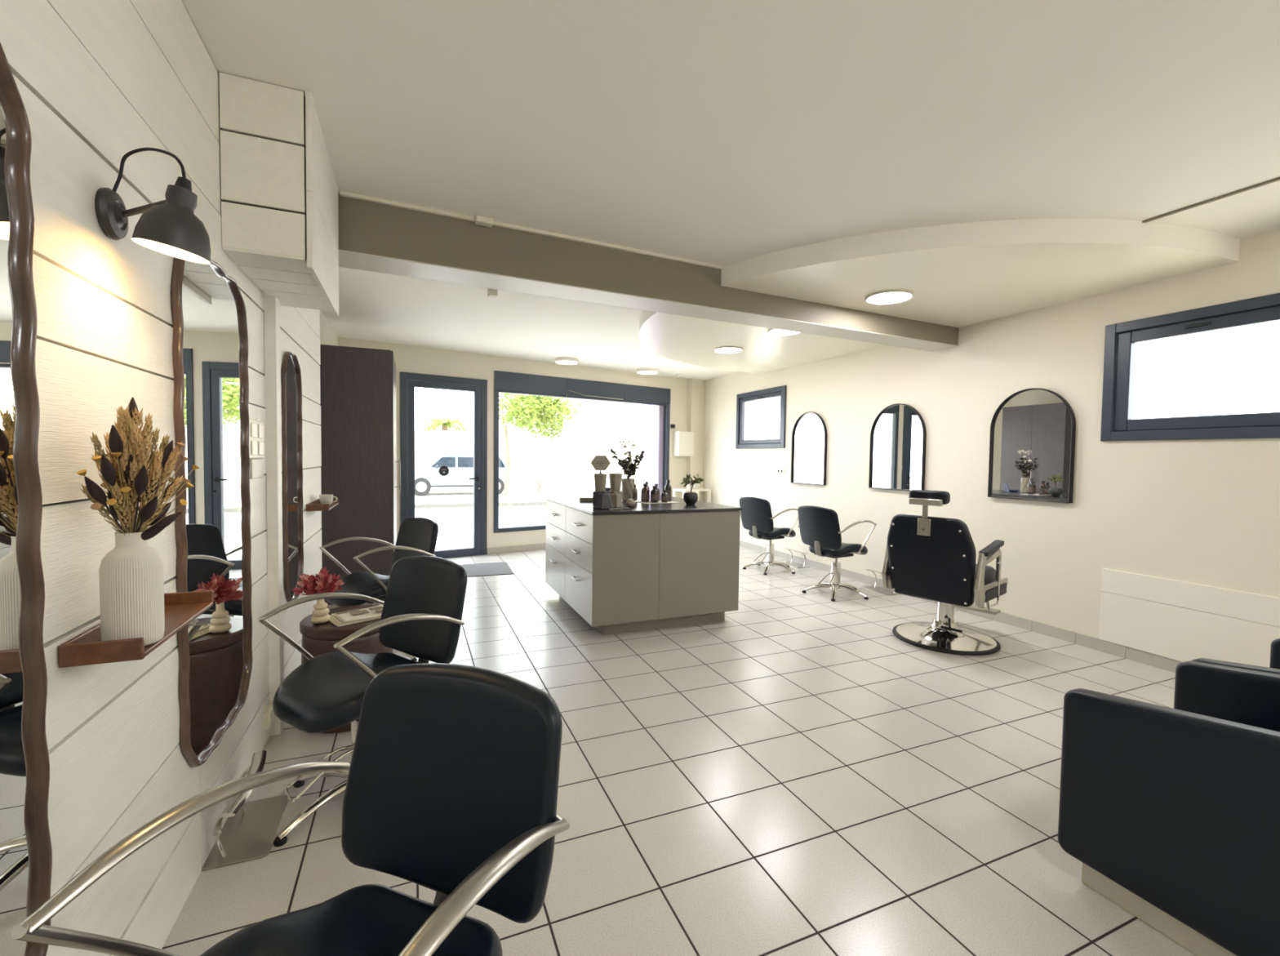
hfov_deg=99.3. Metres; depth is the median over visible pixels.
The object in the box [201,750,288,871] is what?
footrest
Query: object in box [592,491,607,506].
carton
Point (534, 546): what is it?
baseboard
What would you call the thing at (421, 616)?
chair
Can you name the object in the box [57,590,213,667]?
shelf
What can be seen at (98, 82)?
wall
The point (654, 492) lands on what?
bottle
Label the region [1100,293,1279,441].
window
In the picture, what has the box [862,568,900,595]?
footrest
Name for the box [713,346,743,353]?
recessed light
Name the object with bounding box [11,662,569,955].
chair
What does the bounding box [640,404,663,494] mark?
exterior reveal
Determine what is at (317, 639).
side table
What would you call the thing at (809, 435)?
arched mirror
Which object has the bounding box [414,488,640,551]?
street
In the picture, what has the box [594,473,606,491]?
carton
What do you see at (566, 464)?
building
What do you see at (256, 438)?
light switch
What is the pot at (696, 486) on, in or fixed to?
on the console
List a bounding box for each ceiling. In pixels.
[181,0,1279,380]
[639,217,1239,373]
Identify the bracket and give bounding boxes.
[916,517,931,536]
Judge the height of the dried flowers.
0.140 m
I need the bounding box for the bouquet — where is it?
[76,396,199,540]
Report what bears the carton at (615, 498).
on the island countertop
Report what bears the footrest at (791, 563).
on the floor
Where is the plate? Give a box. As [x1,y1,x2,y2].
[249,458,263,479]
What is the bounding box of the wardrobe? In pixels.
[317,344,400,604]
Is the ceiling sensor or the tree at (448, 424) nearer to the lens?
the ceiling sensor
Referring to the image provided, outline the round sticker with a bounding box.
[439,466,448,475]
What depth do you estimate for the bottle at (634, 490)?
4.70 m
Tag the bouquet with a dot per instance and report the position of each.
(127, 479)
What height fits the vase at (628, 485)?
0.190 m
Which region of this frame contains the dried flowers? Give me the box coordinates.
[291,566,344,595]
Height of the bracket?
0.115 m
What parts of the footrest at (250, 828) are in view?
leg, leg, floor plate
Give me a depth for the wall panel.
3.31 m
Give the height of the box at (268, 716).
0.070 m
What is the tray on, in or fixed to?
on the island countertop
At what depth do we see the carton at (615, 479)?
4.24 m
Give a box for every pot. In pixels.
[686,483,692,488]
[693,482,699,488]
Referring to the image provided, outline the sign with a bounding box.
[591,455,610,473]
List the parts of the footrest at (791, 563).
floor plate, leg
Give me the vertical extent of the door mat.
0.008 m
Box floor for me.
[161,546,1196,955]
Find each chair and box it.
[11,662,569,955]
[257,555,467,846]
[319,517,438,661]
[739,497,798,574]
[797,505,876,601]
[881,489,1008,655]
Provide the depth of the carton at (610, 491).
4.24 m
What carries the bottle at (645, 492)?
on the tray
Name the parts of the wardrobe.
door, door, handle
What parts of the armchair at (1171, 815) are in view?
arm panel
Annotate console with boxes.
[672,488,711,502]
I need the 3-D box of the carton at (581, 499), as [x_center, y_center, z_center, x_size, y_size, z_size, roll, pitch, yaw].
[-0.452,0.189,4.648,0.120,0.030,0.070,1,2,2]
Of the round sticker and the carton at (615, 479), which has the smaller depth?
the carton at (615, 479)
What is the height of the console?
0.790 m
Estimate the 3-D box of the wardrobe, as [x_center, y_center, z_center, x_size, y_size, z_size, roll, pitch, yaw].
[-2.603,-0.030,5.113,0.642,2.190,0.975,0,2,-23]
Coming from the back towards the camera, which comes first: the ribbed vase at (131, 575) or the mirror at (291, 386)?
the mirror at (291, 386)
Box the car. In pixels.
[414,454,513,496]
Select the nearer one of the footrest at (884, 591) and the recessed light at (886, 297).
the recessed light at (886, 297)
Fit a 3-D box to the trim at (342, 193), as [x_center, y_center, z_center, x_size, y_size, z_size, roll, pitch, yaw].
[-0.465,-1.402,3.163,2.248,0.016,0.022,0,2,-26]
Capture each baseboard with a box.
[486,542,546,554]
[739,540,1182,672]
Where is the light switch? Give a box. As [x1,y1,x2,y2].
[248,419,264,457]
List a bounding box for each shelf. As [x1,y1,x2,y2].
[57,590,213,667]
[306,497,338,511]
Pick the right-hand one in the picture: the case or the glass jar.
the glass jar
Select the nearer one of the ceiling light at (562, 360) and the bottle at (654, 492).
the bottle at (654, 492)
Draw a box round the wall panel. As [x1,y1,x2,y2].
[1098,568,1279,667]
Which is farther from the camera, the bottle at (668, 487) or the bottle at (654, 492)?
the bottle at (668, 487)
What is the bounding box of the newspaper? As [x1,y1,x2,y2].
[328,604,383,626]
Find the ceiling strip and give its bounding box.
[1142,177,1279,222]
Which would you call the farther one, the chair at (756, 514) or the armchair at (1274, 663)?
the chair at (756, 514)
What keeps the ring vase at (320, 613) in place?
on the side table
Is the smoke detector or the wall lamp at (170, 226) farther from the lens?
the smoke detector
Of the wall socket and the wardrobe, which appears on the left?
the wardrobe
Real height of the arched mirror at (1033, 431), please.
0.852 m
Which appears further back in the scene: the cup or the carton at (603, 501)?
the carton at (603, 501)
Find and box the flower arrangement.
[610,439,644,479]
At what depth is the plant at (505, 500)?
14.35 m
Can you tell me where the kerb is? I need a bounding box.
[414,500,546,508]
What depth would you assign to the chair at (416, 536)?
3.50 m
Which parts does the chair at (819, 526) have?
leg, backrest, leg, seat plate, leg, seat, leg, leg, armrest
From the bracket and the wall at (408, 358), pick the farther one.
the wall at (408, 358)
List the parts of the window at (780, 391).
sash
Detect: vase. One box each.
[98,531,164,645]
[311,599,330,623]
[622,478,635,500]
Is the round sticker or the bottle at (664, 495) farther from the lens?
the round sticker
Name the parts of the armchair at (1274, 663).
arm panel, arm panel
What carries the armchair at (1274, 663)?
on the floor
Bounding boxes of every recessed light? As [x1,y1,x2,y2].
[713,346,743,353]
[767,328,800,335]
[864,289,913,304]
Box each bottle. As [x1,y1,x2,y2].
[632,484,637,500]
[640,483,649,502]
[650,485,657,502]
[654,484,659,501]
[661,489,667,502]
[664,480,671,501]
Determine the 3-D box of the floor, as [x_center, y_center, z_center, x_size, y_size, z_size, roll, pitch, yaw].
[0.489,1.213,3.870,5.650,0.120,10.000,0,2,-23]
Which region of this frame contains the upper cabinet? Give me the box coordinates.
[672,431,693,456]
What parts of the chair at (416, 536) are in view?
armrest, seat, seat plate, armrest, leg, backrest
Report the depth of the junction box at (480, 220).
2.94 m
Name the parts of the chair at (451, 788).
armrest, seat, backrest, armrest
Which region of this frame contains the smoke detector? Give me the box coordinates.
[675,373,683,377]
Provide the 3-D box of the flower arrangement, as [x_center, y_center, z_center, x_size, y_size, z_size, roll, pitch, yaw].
[-0.104,-0.150,4.810,0.325,0.372,0.146,0,2,-23]
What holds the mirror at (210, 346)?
attached to the wall at (98, 82)
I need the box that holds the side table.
[299,604,395,733]
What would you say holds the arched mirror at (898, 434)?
attached to the wall at (1206, 512)
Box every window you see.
[493,370,670,533]
[735,385,786,448]
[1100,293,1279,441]
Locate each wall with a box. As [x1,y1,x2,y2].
[0,0,322,955]
[320,310,337,346]
[337,337,688,550]
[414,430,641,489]
[702,228,1279,638]
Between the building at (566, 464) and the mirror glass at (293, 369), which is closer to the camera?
the mirror glass at (293, 369)
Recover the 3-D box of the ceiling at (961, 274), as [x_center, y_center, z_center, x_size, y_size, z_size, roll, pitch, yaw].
[1.417,-1.389,4.798,2.710,0.135,4.680,0,2,-23]
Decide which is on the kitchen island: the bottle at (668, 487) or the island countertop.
the island countertop
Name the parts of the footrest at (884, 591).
leg, floor plate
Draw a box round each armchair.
[1057,661,1279,955]
[1191,638,1279,674]
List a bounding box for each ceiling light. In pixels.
[554,356,578,364]
[636,368,657,374]
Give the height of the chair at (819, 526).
0.858 m
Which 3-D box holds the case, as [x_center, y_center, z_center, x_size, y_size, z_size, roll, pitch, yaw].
[-0.320,0.145,5.033,0.140,0.092,0.123,2,3,37]
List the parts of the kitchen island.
drawer, drawer, drawer, handle, drawer, drawer, drawer, panel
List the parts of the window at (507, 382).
shutter cord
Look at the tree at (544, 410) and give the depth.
18.96 m
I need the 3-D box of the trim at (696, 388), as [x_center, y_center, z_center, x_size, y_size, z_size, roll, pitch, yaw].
[0.927,-0.322,9.016,0.307,2.575,0.090,-1,3,-35]
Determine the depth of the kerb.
14.73 m
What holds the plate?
attached to the wall at (98, 82)
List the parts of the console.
leg, leg, leg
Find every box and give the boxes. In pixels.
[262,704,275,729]
[475,215,493,226]
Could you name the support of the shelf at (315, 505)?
attached to the wall at (98, 82)
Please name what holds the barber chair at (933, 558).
on the floor
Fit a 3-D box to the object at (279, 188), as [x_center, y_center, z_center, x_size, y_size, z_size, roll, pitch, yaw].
[-1.451,-1.080,2.252,0.272,0.618,0.765,0,2,-23]
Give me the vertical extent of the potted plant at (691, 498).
0.255 m
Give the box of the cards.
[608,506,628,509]
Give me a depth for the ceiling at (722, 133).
2.05 m
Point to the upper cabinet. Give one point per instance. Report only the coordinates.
(682, 442)
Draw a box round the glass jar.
[625,498,635,506]
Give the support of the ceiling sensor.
attached to the ceiling at (722, 133)
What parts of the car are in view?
sill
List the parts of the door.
handle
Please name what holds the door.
in the wall at (408, 358)
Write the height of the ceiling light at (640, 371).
0.050 m
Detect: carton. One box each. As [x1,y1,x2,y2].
[579,497,592,501]
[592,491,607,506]
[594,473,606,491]
[594,491,613,509]
[608,473,622,490]
[608,490,622,501]
[610,492,622,507]
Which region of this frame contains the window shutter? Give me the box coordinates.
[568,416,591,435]
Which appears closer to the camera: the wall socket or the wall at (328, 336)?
the wall at (328, 336)
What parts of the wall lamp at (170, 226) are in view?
mounting plate, lamp arm, lamp shade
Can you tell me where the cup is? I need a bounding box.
[319,494,337,504]
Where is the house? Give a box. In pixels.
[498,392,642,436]
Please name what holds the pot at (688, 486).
on the console
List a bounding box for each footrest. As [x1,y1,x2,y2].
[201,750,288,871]
[784,547,809,568]
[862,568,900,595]
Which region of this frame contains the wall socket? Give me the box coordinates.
[776,467,784,474]
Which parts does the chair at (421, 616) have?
leg, armrest, leg, seat, armrest, backrest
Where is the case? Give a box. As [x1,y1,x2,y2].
[604,487,610,493]
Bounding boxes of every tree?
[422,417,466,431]
[498,392,582,496]
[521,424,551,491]
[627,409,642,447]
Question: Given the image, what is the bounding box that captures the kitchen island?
[545,494,742,635]
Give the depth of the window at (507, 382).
7.63 m
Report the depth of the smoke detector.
8.38 m
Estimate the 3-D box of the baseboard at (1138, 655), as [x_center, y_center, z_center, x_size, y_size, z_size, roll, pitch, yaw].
[2.779,1.112,4.717,0.010,0.080,9.600,0,2,-22]
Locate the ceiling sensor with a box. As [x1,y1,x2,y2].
[487,289,497,297]
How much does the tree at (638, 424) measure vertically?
2.846 m
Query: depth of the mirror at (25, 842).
0.89 m
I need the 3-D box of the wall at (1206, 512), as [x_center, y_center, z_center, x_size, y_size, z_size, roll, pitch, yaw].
[2.921,-0.087,4.775,0.300,2.675,10.100,0,2,-22]
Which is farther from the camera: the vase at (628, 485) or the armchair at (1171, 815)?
the vase at (628, 485)
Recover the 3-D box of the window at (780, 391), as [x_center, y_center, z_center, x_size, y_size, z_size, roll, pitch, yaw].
[1.681,-0.804,7.553,0.082,0.803,1.170,0,2,-22]
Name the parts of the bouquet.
dried flower, dried flower, dried flower, dried flower, dried flower, dried flower, dried flower, dried flower, dried flower, dried flower, dried flower, dried flower, dried flower, dried flower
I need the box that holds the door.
[400,371,487,558]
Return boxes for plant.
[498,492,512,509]
[680,473,703,505]
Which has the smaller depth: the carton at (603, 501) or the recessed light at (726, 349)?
the carton at (603, 501)
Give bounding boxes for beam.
[337,192,958,345]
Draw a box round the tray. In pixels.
[635,500,679,503]
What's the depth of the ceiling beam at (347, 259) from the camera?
3.43 m
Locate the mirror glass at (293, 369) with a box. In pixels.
[286,354,300,599]
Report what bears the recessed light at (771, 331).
in the ceiling at (961, 274)
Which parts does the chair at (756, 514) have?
leg, backrest, leg, seat plate, seat, leg, leg, armrest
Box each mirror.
[0,42,52,955]
[171,257,252,767]
[281,351,303,602]
[791,412,826,485]
[868,403,926,491]
[987,387,1075,502]
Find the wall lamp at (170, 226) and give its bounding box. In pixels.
[94,147,210,264]
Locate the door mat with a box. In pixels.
[458,561,513,577]
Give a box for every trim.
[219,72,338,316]
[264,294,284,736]
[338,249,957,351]
[339,191,722,269]
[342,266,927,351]
[686,378,705,501]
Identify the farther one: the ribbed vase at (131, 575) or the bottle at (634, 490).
the bottle at (634, 490)
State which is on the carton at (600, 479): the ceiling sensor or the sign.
the sign
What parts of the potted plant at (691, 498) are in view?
stem, pot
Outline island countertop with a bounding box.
[545,494,742,515]
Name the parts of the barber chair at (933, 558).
arm frame, backrest, plate, seat, arm frame, panel, recline lever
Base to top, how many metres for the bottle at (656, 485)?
0.150 m
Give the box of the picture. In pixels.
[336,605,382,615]
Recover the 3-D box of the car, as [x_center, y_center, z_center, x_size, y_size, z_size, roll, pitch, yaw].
[-6.616,-0.110,19.609,3.797,1.420,1.900,0,2,-25]

